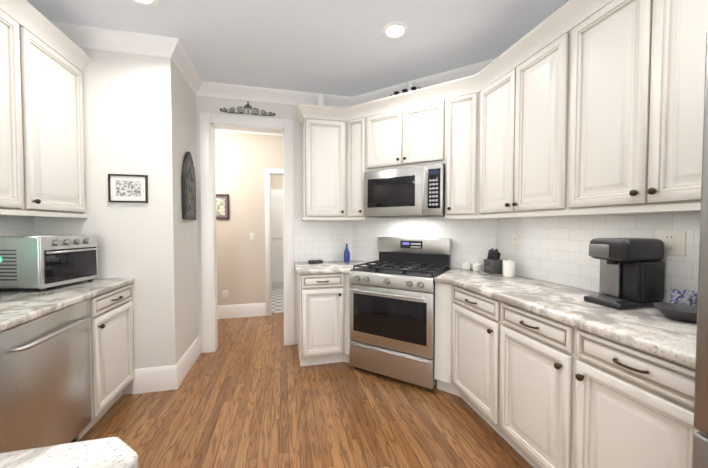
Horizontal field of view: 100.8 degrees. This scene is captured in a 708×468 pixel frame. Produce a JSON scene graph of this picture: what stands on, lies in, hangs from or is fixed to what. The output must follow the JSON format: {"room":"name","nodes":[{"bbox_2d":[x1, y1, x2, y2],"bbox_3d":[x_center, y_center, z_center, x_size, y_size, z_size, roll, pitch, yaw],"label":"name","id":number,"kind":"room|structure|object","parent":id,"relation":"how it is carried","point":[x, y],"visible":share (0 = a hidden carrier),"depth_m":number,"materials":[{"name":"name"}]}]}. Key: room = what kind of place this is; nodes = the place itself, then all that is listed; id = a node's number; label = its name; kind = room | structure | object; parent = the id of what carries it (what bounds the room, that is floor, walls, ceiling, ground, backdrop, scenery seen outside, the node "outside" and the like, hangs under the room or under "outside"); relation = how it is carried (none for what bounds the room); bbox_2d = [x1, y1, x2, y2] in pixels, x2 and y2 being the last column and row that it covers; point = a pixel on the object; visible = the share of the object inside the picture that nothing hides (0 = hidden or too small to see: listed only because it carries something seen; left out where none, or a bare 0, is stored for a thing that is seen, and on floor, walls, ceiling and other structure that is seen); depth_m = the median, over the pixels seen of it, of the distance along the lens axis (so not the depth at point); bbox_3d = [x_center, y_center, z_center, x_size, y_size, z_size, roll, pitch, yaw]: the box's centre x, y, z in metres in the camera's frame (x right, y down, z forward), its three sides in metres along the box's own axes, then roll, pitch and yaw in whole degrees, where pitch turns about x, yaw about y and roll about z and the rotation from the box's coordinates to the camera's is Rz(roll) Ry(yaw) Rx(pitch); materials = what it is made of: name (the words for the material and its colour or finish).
{"room":"kitchen","nodes":[
{"label":"kitchen","id":0,"kind":"room"},
{"bbox_2d":[0,437,137,467],"bbox_3d":[-0.745,0.414,0.167,0.876,0.040,0.649,0,2,-13],"label":"countertop","id":1,"kind":"structure","parent":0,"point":[110,452],"depth_m":0.51,"materials":[{"name":"stone"}]},
{"bbox_2d":[34,48,198,393],"bbox_3d":[-2.025,-0.129,2.599,1.013,2.740,0.800,0,2,-13],"label":"wall","id":2,"kind":"structure","parent":0,"point":[139,114],"depth_m":2.28,"materials":[{"name":"white paint"}]},
{"bbox_2d":[108,174,147,202],"bbox_3d":[-1.729,-0.348,2.244,0.258,0.212,0.016,0,2,-13],"label":"picture","id":3,"kind":"object","parent":2,"relation":"attached to","point":[127,188],"visible":1,"depth_m":2.24,"materials":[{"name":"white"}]},
{"bbox_2d":[132,335,200,393],"bbox_3d":[-1.656,1.145,2.654,0.316,0.190,0.693,0,2,-13],"label":"baseboard","id":4,"kind":"structure","parent":2,"relation":"attached to","point":[155,379],"depth_m":2.34,"materials":[{"name":"white wood"}]},
{"bbox_2d":[185,236,188,248],"bbox_3d":[-1.508,0.076,2.649,0.012,0.118,0.075,0,2,-13],"label":"light switch","id":5,"kind":"object","parent":2,"relation":"attached to","point":[186,242],"visible":0.98,"depth_m":2.63,"materials":[{"name":"white plastic"}]},
{"bbox_2d":[181,152,195,219],"bbox_3d":[-1.506,-0.441,2.677,0.033,0.620,0.320,0,2,-13],"label":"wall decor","id":6,"kind":"object","parent":2,"relation":"attached to","point":[188,185],"visible":1,"depth_m":2.61,"materials":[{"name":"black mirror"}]},
{"bbox_2d":[215,131,282,304],"bbox_3d":[-0.970,-0.179,4.382,4.600,2.740,0.100,0,2,-13],"label":"wall","id":7,"kind":"structure","parent":0,"point":[243,161],"depth_m":4.18,"materials":[{"name":"beige paint"}]},
{"bbox_2d":[216,194,228,218],"bbox_3d":[-1.881,-0.381,4.097,0.251,0.353,0.016,0,2,-13],"label":"framed picture","id":8,"kind":"object","parent":7,"relation":"attached to","point":[222,206],"visible":0.6,"depth_m":4.10,"materials":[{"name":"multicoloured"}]},
{"bbox_2d":[222,290,227,298],"bbox_3d":[-1.824,0.858,4.149,0.075,0.118,0.009,0,2,-13],"label":"electrical outlet","id":9,"kind":"object","parent":7,"relation":"attached to","point":[225,294],"visible":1,"depth_m":4.15,"materials":[{"name":"white plastic"}]},
{"bbox_2d":[217,303,265,318],"bbox_3d":[-2.193,1.106,4.066,1.857,0.190,0.014,0,2,-13],"label":"baseboard","id":10,"kind":"structure","parent":7,"relation":"attached to","point":[240,310],"depth_m":4.20,"materials":[{"name":"white wood"}]},
{"bbox_2d":[215,129,282,135],"bbox_3d":[-0.948,-1.488,4.256,4.400,0.115,0.085,0,2,-13],"label":"crown molding","id":11,"kind":"structure","parent":7,"relation":"attached to","point":[246,132],"depth_m":4.16,"materials":[{"name":"white wood"}]},
{"bbox_2d":[250,233,254,240],"bbox_3d":[-1.462,0.042,4.212,0.075,0.118,0.012,0,2,-13],"label":"light switch","id":12,"kind":"object","parent":7,"relation":"attached to","point":[252,236],"visible":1,"depth_m":4.21,"materials":[{"name":"white plastic"}]},
{"bbox_2d":[265,168,282,315],"bbox_3d":[-0.836,0.118,4.415,0.957,2.145,0.122,0,2,-13],"label":"door frame","id":13,"kind":"structure","parent":7,"relation":"attached to","point":[269,172],"depth_m":4.26,"materials":[{"name":"white wood"}]},
{"bbox_2d":[196,96,302,352],"bbox_3d":[-0.247,-0.151,3.375,2.807,2.740,0.120,0,2,-13],"label":"wall","id":14,"kind":"structure","parent":0,"point":[215,105],"depth_m":3.08,"materials":[{"name":"white paint"}]},
{"bbox_2d":[199,112,294,352],"bbox_3d":[-1.125,-0.005,3.169,0.930,2.460,0.160,0,2,-13],"label":"door frame","id":15,"kind":"structure","parent":14,"relation":"attached to","point":[210,123],"depth_m":3.06,"materials":[{"name":"white wood"}]},
{"bbox_2d":[220,102,274,115],"bbox_3d":[-1.109,-1.320,3.066,0.554,0.131,0.016,0,2,-13],"label":"art","id":16,"kind":"object","parent":14,"relation":"attached to","point":[263,114],"visible":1,"depth_m":3.06,"materials":[{"name":"black metal"}]},
{"bbox_2d":[294,218,351,262],"bbox_3d":[-0.339,0.085,3.293,0.656,0.524,0.010,0,2,-13],"label":"backsplash","id":17,"kind":"structure","parent":14,"relation":"attached to","point":[315,239],"depth_m":3.28,"materials":[{"name":"tile"}]},
{"bbox_2d":[338,232,344,242],"bbox_3d":[-0.142,0.041,3.329,0.075,0.118,0.009,0,2,-13],"label":"electrical outlet","id":18,"kind":"object","parent":17,"relation":"attached to","point":[341,237],"visible":1,"depth_m":3.33,"materials":[{"name":"white plastic"}]},
{"bbox_2d":[302,118,345,217],"bbox_3d":[-0.319,-0.668,3.089,0.422,0.990,0.373,0,2,-13],"label":"upper cabinet","id":19,"kind":"object","parent":14,"relation":"attached to","point":[324,166],"visible":0.96,"depth_m":2.94,"materials":[{"name":"paint"}]},
{"bbox_2d":[352,217,496,269],"bbox_3d":[0.619,0.093,2.986,1.507,0.524,0.010,1,2,31],"label":"backsplash","id":20,"kind":"structure","parent":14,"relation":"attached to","point":[474,240],"depth_m":2.86,"materials":[{"name":"tile"}]},
{"bbox_2d":[271,175,282,189],"bbox_3d":[-1.103,-0.230,6.221,2.000,2.740,0.100,0,2,-13],"label":"wall","id":21,"kind":"structure","parent":0,"point":[276,181],"depth_m":6.02,"materials":[{"name":"beige paint"}]},
{"bbox_2d":[271,189,283,289],"bbox_3d":[-1.373,0.115,6.068,0.900,2.060,0.082,0,2,-13],"label":"hall door","id":22,"kind":"structure","parent":21,"relation":"in","point":[277,272],"depth_m":6.01,"materials":[{"name":"white wood"}]},
{"bbox_2d":[26,0,568,96],"bbox_3d":[-0.356,-1.527,1.786,4.600,0.100,9.000,0,2,-13],"label":"ceiling","id":23,"kind":"structure","parent":0,"point":[347,48],"depth_m":2.17,"materials":[{"name":"grey paint"}]},
{"bbox_2d":[132,0,158,5],"bbox_3d":[-1.314,-1.471,1.799,0.194,0.012,0.194,0,2,-13],"label":"recessed light","id":24,"kind":"object","parent":23,"relation":"in","point":[149,2],"visible":1,"depth_m":1.86,"materials":[{"name":"white plastic"}]},
{"bbox_2d":[382,21,407,38],"bbox_3d":[0.299,-1.480,2.134,0.194,0.012,0.194,0,2,-13],"label":"recessed light","id":25,"kind":"object","parent":23,"relation":"in","point":[395,30],"visible":1,"depth_m":2.12,"materials":[{"name":"white plastic"}]},
{"bbox_2d":[76,312,532,467],"bbox_3d":[-0.356,1.292,1.864,4.600,0.060,9.000,0,2,-13],"label":"floor","id":26,"kind":"structure","parent":0,"point":[250,392],"depth_m":1.99,"materials":[{"name":"brown wood"}]},
{"bbox_2d":[0,299,91,452],"bbox_3d":[-1.812,0.837,1.441,0.669,0.872,0.590,0,2,-13],"label":"dishwasher","id":27,"kind":"object","parent":26,"relation":"on","point":[45,381],"visible":0.81,"depth_m":1.45,"materials":[{"name":"grey metal"}]},
{"bbox_2d":[75,283,133,440],"bbox_3d":[-1.960,0.821,1.971,0.628,0.876,0.500,0,2,-13],"label":"base cabinet","id":28,"kind":"object","parent":26,"relation":"on","point":[111,347],"visible":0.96,"depth_m":1.93,"materials":[{"name":"paint"}]},
{"bbox_2d":[0,277,133,331],"bbox_3d":[-1.705,0.392,0.939,0.630,0.040,2.599,0,2,-13],"label":"countertop","id":29,"kind":"structure","parent":28,"relation":"on","point":[19,306],"depth_m":1.63,"materials":[{"name":"stone"}]},
{"bbox_2d":[0,235,99,291],"bbox_3d":[-2.014,0.177,1.942,0.382,0.335,0.381,0,2,2],"label":"toaster oven","id":30,"kind":"object","parent":29,"relation":"on","point":[41,263],"visible":1,"depth_m":1.78,"materials":[{"name":"silver metal"}]},
{"bbox_2d":[272,289,283,312],"bbox_3d":[-0.902,1.161,5.423,1.800,0.004,1.820,0,2,-13],"label":"floor","id":31,"kind":"structure","parent":26,"relation":"on","point":[277,300],"depth_m":5.14,"materials":[{"name":"white tile"}]},
{"bbox_2d":[297,273,349,365],"bbox_3d":[-0.120,0.792,3.024,0.888,0.875,0.669,0,2,-13],"label":"base cabinet","id":32,"kind":"object","parent":26,"relation":"on","point":[323,318],"visible":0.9,"depth_m":2.70,"materials":[{"name":"paint"}]},
{"bbox_2d":[294,261,375,274],"bbox_3d":[-0.135,0.335,2.993,0.909,0.040,0.677,0,2,-13],"label":"countertop","id":33,"kind":"structure","parent":32,"relation":"on","point":[324,267],"depth_m":2.80,"materials":[{"name":"stone"}]},
{"bbox_2d":[308,260,322,262],"bbox_3d":[-0.417,0.298,3.160,0.150,0.024,0.100,0,2,-13],"label":"tray","id":34,"kind":"object","parent":33,"relation":"on","point":[315,261],"visible":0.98,"depth_m":3.12,"materials":[{"name":"black plastic"}]},
{"bbox_2d":[344,243,349,261],"bbox_3d":[-0.080,0.206,3.253,0.068,0.204,0.068,0,2,-13],"label":"bottle","id":35,"kind":"object","parent":33,"relation":"on","point":[346,255],"visible":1,"depth_m":3.23,"materials":[{"name":"blue glass"}]},
{"bbox_2d":[349,237,451,390],"bbox_3d":[0.428,0.641,2.690,0.758,1.195,0.700,1,2,31],"label":"range","id":36,"kind":"object","parent":26,"relation":"on","point":[392,312],"visible":0.98,"depth_m":2.47,"materials":[{"name":"silver metal"}]},
{"bbox_2d":[434,283,449,392],"bbox_3d":[0.937,0.806,2.534,0.706,0.876,0.524,0,2,-13],"label":"base cabinet","id":37,"kind":"object","parent":26,"relation":"on","point":[441,372],"depth_m":2.26,"materials":[{"name":"paint"}]},
{"bbox_2d":[450,284,493,428],"bbox_3d":[1.095,0.819,2.045,0.628,0.876,0.502,0,2,-13],"label":"base cabinet","id":38,"kind":"object","parent":26,"relation":"on","point":[471,313],"depth_m":1.96,"materials":[{"name":"paint"}]},
{"bbox_2d":[494,299,698,467],"bbox_3d":[1.258,0.838,1.364,0.628,0.876,0.898,0,2,-13],"label":"base cabinet","id":39,"kind":"object","parent":26,"relation":"on","point":[533,390],"depth_m":1.23,"materials":[{"name":"paint"}]},
{"bbox_2d":[434,268,696,368],"bbox_3d":[1.087,0.367,1.833,0.714,0.040,1.916,0,2,-13],"label":"countertop","id":40,"kind":"structure","parent":39,"relation":"on","point":[654,331],"depth_m":1.35,"materials":[{"name":"stone"}]},
{"bbox_2d":[462,261,470,269],"bbox_3d":[1.029,0.287,2.683,0.073,0.074,0.073,0,2,-13],"label":"jar","id":41,"kind":"object","parent":40,"relation":"on","point":[466,265],"visible":0.98,"depth_m":2.65,"materials":[{"name":"white ceramic"}]},
{"bbox_2d":[472,262,480,270],"bbox_3d":[1.100,0.288,2.623,0.073,0.074,0.073,0,2,-13],"label":"jar","id":42,"kind":"object","parent":40,"relation":"on","point":[476,266],"visible":1,"depth_m":2.60,"materials":[{"name":"white ceramic"}]},
{"bbox_2d":[484,248,502,273],"bbox_3d":[1.170,0.226,2.464,0.102,0.208,0.110,0,2,-13],"label":"knife block","id":43,"kind":"object","parent":40,"relation":"on","point":[493,262],"visible":1,"depth_m":2.42,"materials":[{"name":"grey"}]},
{"bbox_2d":[503,259,514,276],"bbox_3d":[1.230,0.264,2.319,0.086,0.139,0.086,0,2,-13],"label":"canister","id":44,"kind":"object","parent":40,"relation":"on","point":[508,267],"visible":1,"depth_m":2.29,"materials":[{"name":"white ceramic"}]},
{"bbox_2d":[584,238,664,309],"bbox_3d":[1.370,0.189,1.492,0.285,0.335,0.190,0,2,-13],"label":"coffee maker","id":45,"kind":"object","parent":40,"relation":"on","point":[632,273],"visible":0.98,"depth_m":1.43,"materials":[{"name":"black plastic"}]},
{"bbox_2d":[653,302,696,322],"bbox_3d":[1.400,0.338,1.246,0.180,0.051,0.180,0,2,-13],"label":"bowl","id":46,"kind":"object","parent":40,"relation":"on","point":[682,312],"visible":0.79,"depth_m":1.25,"materials":[{"name":"grey ceramic"}]},
{"bbox_2d":[670,289,696,305],"bbox_3d":[1.496,0.311,1.340,0.112,0.100,0.082,0,2,-13],"label":"mug","id":47,"kind":"object","parent":46,"relation":"in","point":[681,296],"visible":0.62,"depth_m":1.32,"materials":[{"name":"ceramic"}]},
{"bbox_2d":[692,31,707,467],"bbox_3d":[1.367,0.386,0.437,0.822,1.830,0.906,0,2,-13],"label":"fridge","id":48,"kind":"object","parent":26,"relation":"on","point":[700,449],"visible":1,"depth_m":0.78,"materials":[{"name":"silver metal"}]},
{"bbox_2d":[396,217,499,252],"bbox_3d":[0.638,-0.140,2.974,1.074,2.740,1.074,0,2,-13],"label":"wall","id":49,"kind":"structure","parent":0,"point":[498,235],"depth_m":2.59,"materials":[{"name":"white tile"}]},
{"bbox_2d":[50,0,569,107],"bbox_3d":[-0.034,-1.378,0.284,3.620,0.115,5.922,0,2,-13],"label":"crown molding","id":50,"kind":"structure","parent":49,"relation":"attached to","point":[104,39],"depth_m":2.65,"materials":[{"name":"white wood"}]},
{"bbox_2d":[346,116,369,217],"bbox_3d":[0.137,-0.665,2.992,0.420,0.990,0.776,0,2,-13],"label":"upper cabinet","id":51,"kind":"object","parent":49,"relation":"attached to","point":[357,130],"depth_m":2.92,"materials":[{"name":"paint"}]},
{"bbox_2d":[370,92,479,217],"bbox_3d":[0.682,-0.659,2.770,1.076,0.990,0.990,0,2,-13],"label":"upper cabinet","id":52,"kind":"object","parent":49,"relation":"attached to","point":[446,132],"depth_m":2.48,"materials":[{"name":"paint"}]},
{"bbox_2d":[317,93,323,105],"bbox_3d":[-0.345,-1.353,3.028,0.076,0.182,0.076,0,2,-13],"label":"vase","id":53,"kind":"object","parent":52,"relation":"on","point":[320,99],"visible":0.73,"depth_m":3.00,"materials":[{"name":"white ceramic"}]},
{"bbox_2d":[364,164,444,217],"bbox_3d":[0.504,-0.381,2.785,0.758,0.431,0.444,1,2,31],"label":"microwave","id":54,"kind":"object","parent":52,"relation":"attached to","point":[418,191],"visible":1,"depth_m":2.61,"materials":[{"name":"grey metal"}]},
{"bbox_2d":[390,87,420,95],"bbox_3d":[0.470,-1.290,2.705,0.312,0.076,0.052,1,2,31],"label":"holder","id":55,"kind":"object","parent":52,"relation":"on","point":[404,90],"visible":0.25,"depth_m":2.69,"materials":[{"name":"black metal"}]},
{"bbox_2d":[406,81,413,91],"bbox_3d":[0.543,-1.357,2.822,0.080,0.202,0.080,0,2,-13],"label":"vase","id":56,"kind":"object","parent":52,"relation":"on","point":[410,84],"visible":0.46,"depth_m":2.79,"materials":[{"name":"white ceramic"}]},
{"bbox_2d":[296,0,613,127],"bbox_3d":[0.510,-1.180,2.066,1.704,0.110,2.721,0,2,-13],"label":"crown molding","id":57,"kind":"structure","parent":52,"relation":"attached to","point":[567,17],"depth_m":2.27,"materials":[{"name":"paint"}]},
{"bbox_2d":[301,203,700,220],"bbox_3d":[0.388,-0.130,2.060,1.345,0.027,2.709,0,2,-13],"label":"rail","id":58,"kind":"object","parent":52,"relation":"attached to","point":[673,207],"visible":0.96,"depth_m":1.53,"materials":[{"name":"paint"}]},
{"bbox_3d":[-1.764,-0.045,-0.443,0.100,2.740,5.242,0,2,-13],"label":"wall","id":59,"kind":"structure","parent":0,"visible":0},
{"bbox_2d":[0,0,31,211],"bbox_3d":[-1.949,-0.702,1.253,0.339,1.160,0.760,0,2,-13],"label":"upper cabinet","id":60,"kind":"object","parent":59,"relation":"attached to","point":[15,130],"depth_m":1.61,"materials":[{"name":"paint"}]},
{"bbox_2d":[0,215,33,288],"bbox_3d":[-2.018,0.152,0.859,0.010,0.524,2.601,0,2,-13],"label":"backsplash","id":61,"kind":"structure","parent":59,"relation":"attached to","point":[14,225],"depth_m":1.98,"materials":[{"name":"tile"}]},
{"bbox_2d":[0,8,87,215],"bbox_3d":[-2.099,-0.719,1.880,0.339,1.160,0.530,0,2,-13],"label":"upper cabinet","id":62,"kind":"object","parent":59,"relation":"attached to","point":[44,61],"depth_m":1.89,"materials":[{"name":"paint"}]},
{"bbox_3d":[1.774,-0.078,0.755,0.100,2.740,5.922,0,2,-13],"label":"wall","id":63,"kind":"structure","parent":0,"visible":0},
{"bbox_2d":[479,35,562,214],"bbox_3d":[1.243,-0.638,2.010,0.339,0.990,0.751,0,2,-13],"label":"upper cabinet","id":64,"kind":"object","parent":63,"relation":"attached to","point":[521,112],"depth_m":1.90,"materials":[{"name":"paint"}]},
{"bbox_2d":[500,210,700,305],"bbox_3d":[1.474,0.127,1.776,0.010,0.524,1.636,0,2,-13],"label":"backsplash","id":65,"kind":"structure","parent":63,"relation":"attached to","point":[553,249],"depth_m":1.86,"materials":[{"name":"tile"}]},
{"bbox_2d":[511,235,518,249],"bbox_3d":[1.316,0.067,2.391,0.009,0.118,0.075,0,2,-13],"label":"electrical outlet","id":66,"kind":"object","parent":65,"relation":"attached to","point":[515,241],"visible":1,"depth_m":2.38,"materials":[{"name":"white plastic"}]},
{"bbox_2d":[655,231,685,255],"bbox_3d":[1.546,0.043,1.432,0.009,0.118,0.115,0,2,-13],"label":"electrical outlet","id":67,"kind":"object","parent":65,"relation":"attached to","point":[674,242],"visible":0.88,"depth_m":1.42,"materials":[{"name":"white plastic"}]},
{"bbox_2d":[559,0,707,210],"bbox_3d":[1.417,-0.618,1.283,0.339,0.990,0.745,0,2,-13],"label":"upper cabinet","id":68,"kind":"object","parent":63,"relation":"attached to","point":[603,107],"depth_m":1.30,"materials":[{"name":"paint"}]}
]}

